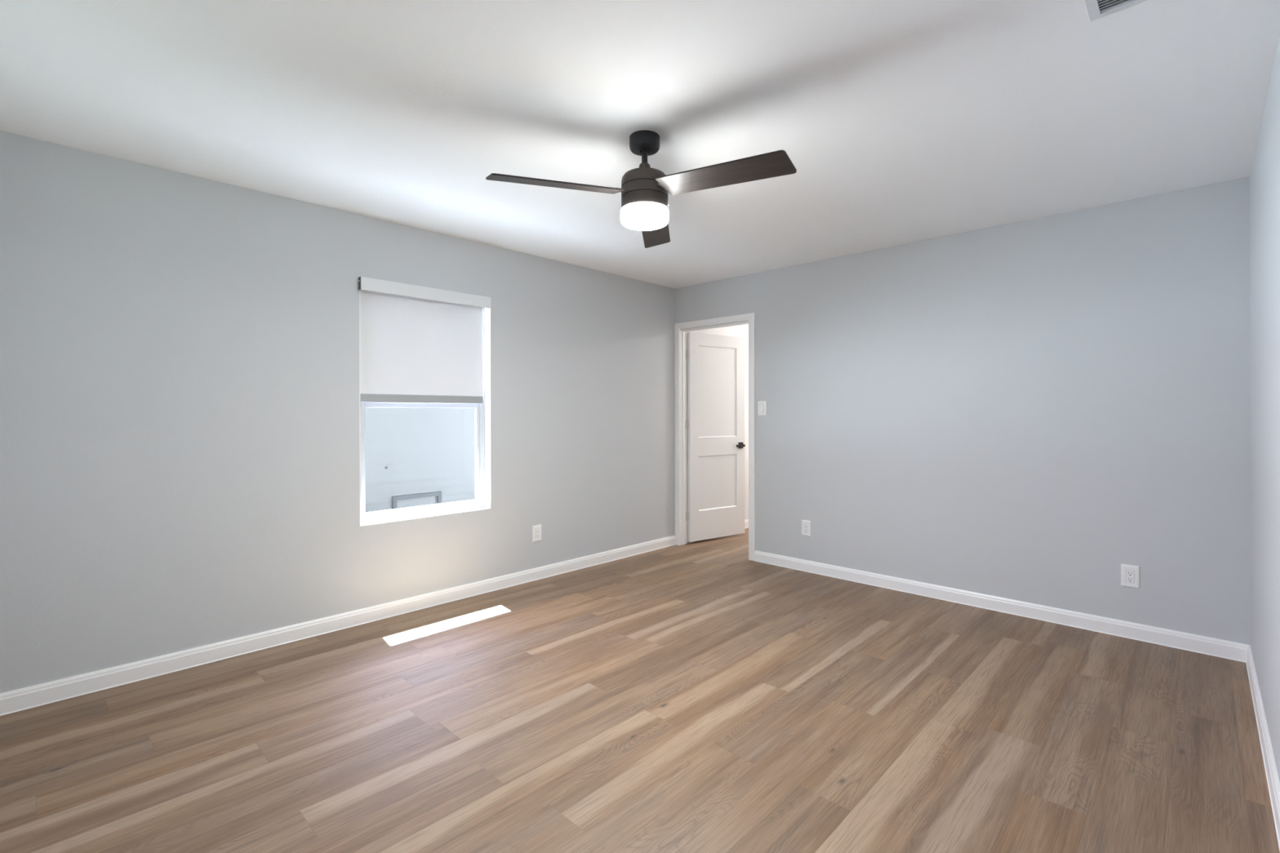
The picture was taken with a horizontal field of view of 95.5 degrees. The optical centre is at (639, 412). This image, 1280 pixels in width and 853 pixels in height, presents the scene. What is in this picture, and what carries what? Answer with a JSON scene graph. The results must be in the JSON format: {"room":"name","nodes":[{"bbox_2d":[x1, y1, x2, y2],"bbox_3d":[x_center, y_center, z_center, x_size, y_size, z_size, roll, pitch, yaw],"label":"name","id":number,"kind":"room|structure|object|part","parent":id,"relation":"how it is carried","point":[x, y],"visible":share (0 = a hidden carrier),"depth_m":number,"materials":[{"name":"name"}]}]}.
{"room":"empty bedroom","nodes":[
{"label":"empty bedroom","id":0,"kind":"room"},
{"bbox_2d":[0,130,748,693],"bbox_3d":[-0.361,0.039,4.877,0.160,2.440,7.730,0,0,44],"label":"wall","id":1,"kind":"structure","parent":0,"point":[180,429],"depth_m":3.03,"materials":[{"name":"grey paint"}]},
{"bbox_2d":[0,535,675,715],"bbox_3d":[-1.337,1.216,3.795,0.016,0.088,4.814,0,0,44],"label":"baseboard","id":2,"kind":"structure","parent":1,"relation":"attached to","point":[23,699],"depth_m":3.13,"materials":[{"name":"white paint"}]},
{"bbox_2d":[359,289,490,526],"bbox_3d":[-1.405,-0.056,3.824,0.120,1.499,0.890,0,0,44],"label":"window","id":3,"kind":"structure","parent":1,"relation":"in","point":[375,517],"depth_m":4.03,"materials":[{"name":"white paint"}]},
{"bbox_3d":[-1.445,-0.398,3.861,0.014,0.736,0.810,0,0,44],"label":"sash","id":4,"kind":"part","parent":3,"relation":"part of","materials":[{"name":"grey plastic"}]},
{"bbox_3d":[-1.427,0.291,3.844,0.030,0.711,0.810,0,0,44],"label":"sash","id":5,"kind":"part","parent":3,"relation":"part of","materials":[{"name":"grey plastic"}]},
{"bbox_2d":[358,276,490,461],"bbox_3d":[-1.374,-0.230,3.783,0.077,1.151,0.894,0,0,44],"label":"roller shade","id":6,"kind":"object","parent":3,"relation":"attached to","point":[419,344],"visible":0.99,"depth_m":3.76,"materials":[{"name":"white fabric"}]},
{"bbox_3d":[-1.080,-0.216,4.109,0.015,1.016,0.003,0,0,44],"label":"pull chain","id":7,"kind":"part","parent":6,"relation":"part of","materials":[{"name":"white plastic"}]},
{"bbox_3d":[-1.389,0.678,3.810,0.078,0.006,0.890,0,0,44],"label":"sill","id":8,"kind":"part","parent":3,"relation":"part of","materials":[{"name":"white paint"}]},
{"bbox_2d":[532,524,541,542],"bbox_3d":[-0.775,0.912,4.383,0.009,0.123,0.079,0,0,44],"label":"wall outlet","id":9,"kind":"object","parent":1,"relation":"attached to","point":[536,530],"visible":1,"depth_m":4.37,"materials":[{"name":"white plastic"}]},
{"bbox_2d":[535,528,539,537],"bbox_3d":[-0.773,0.912,4.381,0.002,0.069,0.035,0,0,44],"label":"receptacle","id":10,"kind":"object","parent":9,"relation":"attached to","point":[537,530],"depth_m":4.38,"materials":[{"name":"white plastic"}]},
{"bbox_2d":[687,519,748,542],"bbox_3d":[1.423,1.213,6.597,0.016,0.088,2.780,0,0,44],"label":"baseboard","id":11,"kind":"structure","parent":1,"relation":"attached to","point":[746,522],"depth_m":6.31,"materials":[{"name":"white paint"}]},
{"bbox_2d":[0,528,1279,852],"bbox_3d":[1.031,1.258,3.535,3.905,0.001,7.730,0,0,44],"label":"floor","id":12,"kind":"structure","parent":0,"point":[700,696],"depth_m":2.26,"materials":[{"name":"brown wood"}]},
{"bbox_2d":[0,0,1279,288],"bbox_3d":[0.007,-1.221,2.492,4.005,0.080,5.050,0,0,44],"label":"ceiling","id":13,"kind":"structure","parent":0,"point":[898,122],"depth_m":2.25,"materials":[{"name":"white paint"}]},
{"bbox_2d":[485,129,796,248],"bbox_3d":[0.073,-1.008,2.398,1.107,0.403,1.186,0,0,44],"label":"ceiling fan","id":14,"kind":"object","parent":13,"relation":"hanging from","point":[644,190],"visible":0.99,"depth_m":2.40,"materials":[{"name":"black metal"}]},
{"bbox_3d":[-0.335,-0.923,2.352,0.547,0.065,0.139,0,0,-25],"label":"blade","id":15,"kind":"part","parent":14,"relation":"part of","materials":[{"name":"brown wood"}]},
{"bbox_3d":[0.073,-0.923,2.875,0.139,0.065,0.547,0,0,5],"label":"blade","id":16,"kind":"part","parent":14,"relation":"part of","materials":[{"name":"brown wood"}]},
{"bbox_3d":[0.322,-0.924,2.260,0.547,0.065,0.139,0,0,35],"label":"blade","id":17,"kind":"part","parent":14,"relation":"part of","materials":[{"name":"brown wood"}]},
{"bbox_2d":[1083,0,1147,21],"bbox_3d":[1.404,-1.177,1.545,0.360,0.010,0.235,0,0,44],"label":"ceiling vent","id":18,"kind":"object","parent":13,"relation":"in","point":[1095,9],"visible":1,"depth_m":1.69,"materials":[{"name":"white metal"}]},
{"bbox_2d":[675,176,1250,644],"bbox_3d":[1.734,0.037,4.266,3.785,2.440,0.100,0,0,44],"label":"wall","id":19,"kind":"structure","parent":0,"point":[1031,411],"depth_m":3.57,"materials":[{"name":"grey paint"}]},
{"bbox_2d":[680,320,748,545],"bbox_3d":[0.938,0.238,5.533,0.777,2.040,0.817,0,0,44],"label":"door","id":20,"kind":"structure","parent":19,"relation":"in","point":[712,389],"depth_m":5.71,"materials":[{"name":"white paint"}]},
{"bbox_3d":[0.442,-0.557,5.562,0.002,0.090,0.035,0,0,44],"label":"hinge plate","id":21,"kind":"part","parent":20,"relation":"part of","materials":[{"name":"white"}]},
{"bbox_3d":[0.442,0.113,5.562,0.002,0.090,0.035,0,0,44],"label":"hinge plate","id":22,"kind":"part","parent":20,"relation":"part of","materials":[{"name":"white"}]},
{"bbox_3d":[1.012,0.336,5.881,0.135,0.062,0.057,0,0,-35],"label":"handle","id":23,"kind":"part","parent":20,"relation":"part of","materials":[{"name":"black metal"}]},
{"bbox_2d":[674,312,755,560],"bbox_3d":[0.652,0.206,5.231,0.884,2.104,0.016,0,0,44],"label":"door frame","id":24,"kind":"structure","parent":19,"relation":"attached to","point":[750,317],"depth_m":5.01,"materials":[{"name":"white paint"}]},
{"bbox_2d":[758,400,766,415],"bbox_3d":[1.022,-0.034,4.875,0.079,0.123,0.012,0,0,44],"label":"light switch","id":25,"kind":"object","parent":19,"relation":"attached to","point":[762,404],"visible":1,"depth_m":4.87,"materials":[{"name":"white plastic"}]},
{"bbox_2d":[801,520,811,536],"bbox_3d":[1.314,0.916,4.596,0.079,0.123,0.009,0,0,44],"label":"wall outlet","id":26,"kind":"object","parent":19,"relation":"attached to","point":[806,525],"visible":1,"depth_m":4.59,"materials":[{"name":"white plastic"}]},
{"bbox_2d":[804,524,808,533],"bbox_3d":[1.312,0.916,4.594,0.033,0.067,0.002,0,0,44],"label":"receptacle","id":27,"kind":"object","parent":26,"relation":"attached to","point":[806,526],"depth_m":4.59,"materials":[{"name":"white plastic"}]},
{"bbox_2d":[754,550,1250,662],"bbox_3d":[2.014,1.213,3.916,2.898,0.088,0.016,0,0,44],"label":"baseboard","id":28,"kind":"structure","parent":19,"relation":"attached to","point":[1224,649],"depth_m":3.55,"materials":[{"name":"white paint"}]},
{"bbox_2d":[1120,564,1139,588],"bbox_3d":[2.727,0.911,3.232,0.079,0.123,0.009,0,0,44],"label":"wall outlet","id":29,"kind":"object","parent":19,"relation":"attached to","point":[1130,574],"visible":1,"depth_m":3.23,"materials":[{"name":"white plastic"}]},
{"bbox_2d":[1125,569,1134,582],"bbox_3d":[2.725,0.911,3.230,0.035,0.069,0.001,0,0,44],"label":"receptacle","id":30,"kind":"object","parent":29,"relation":"attached to","point":[1130,574],"depth_m":3.23,"materials":[{"name":"white plastic"}]},
{"bbox_2d":[1249,33,1279,782],"bbox_3d":[1.454,0.037,1.179,0.100,2.440,4.930,0,0,44],"label":"wall","id":31,"kind":"structure","parent":0,"point":[1264,176],"depth_m":2.16,"materials":[{"name":"grey paint"}]},
{"bbox_2d":[1245,644,1279,851],"bbox_3d":[1.379,1.213,1.183,0.016,0.088,4.830,0,0,44],"label":"baseboard","id":32,"kind":"structure","parent":31,"relation":"attached to","point":[1273,784],"depth_m":2.09,"materials":[{"name":"white paint"}]},
{"label":"outside","id":33,"kind":"structure","parent":0,"visible":0},
{"bbox_3d":[-7.170,1.767,7.929,13.880,0.100,21.000,0,0,44],"label":"ground","id":34,"kind":"structure","parent":33,"visible":0},
{"bbox_2d":[364,407,475,512],"bbox_3d":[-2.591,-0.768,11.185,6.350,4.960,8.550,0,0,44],"label":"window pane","id":35,"kind":"structure","parent":34,"relation":"on","point":[414,457],"depth_m":7.00,"materials":[{"name":"grey"}]}
]}

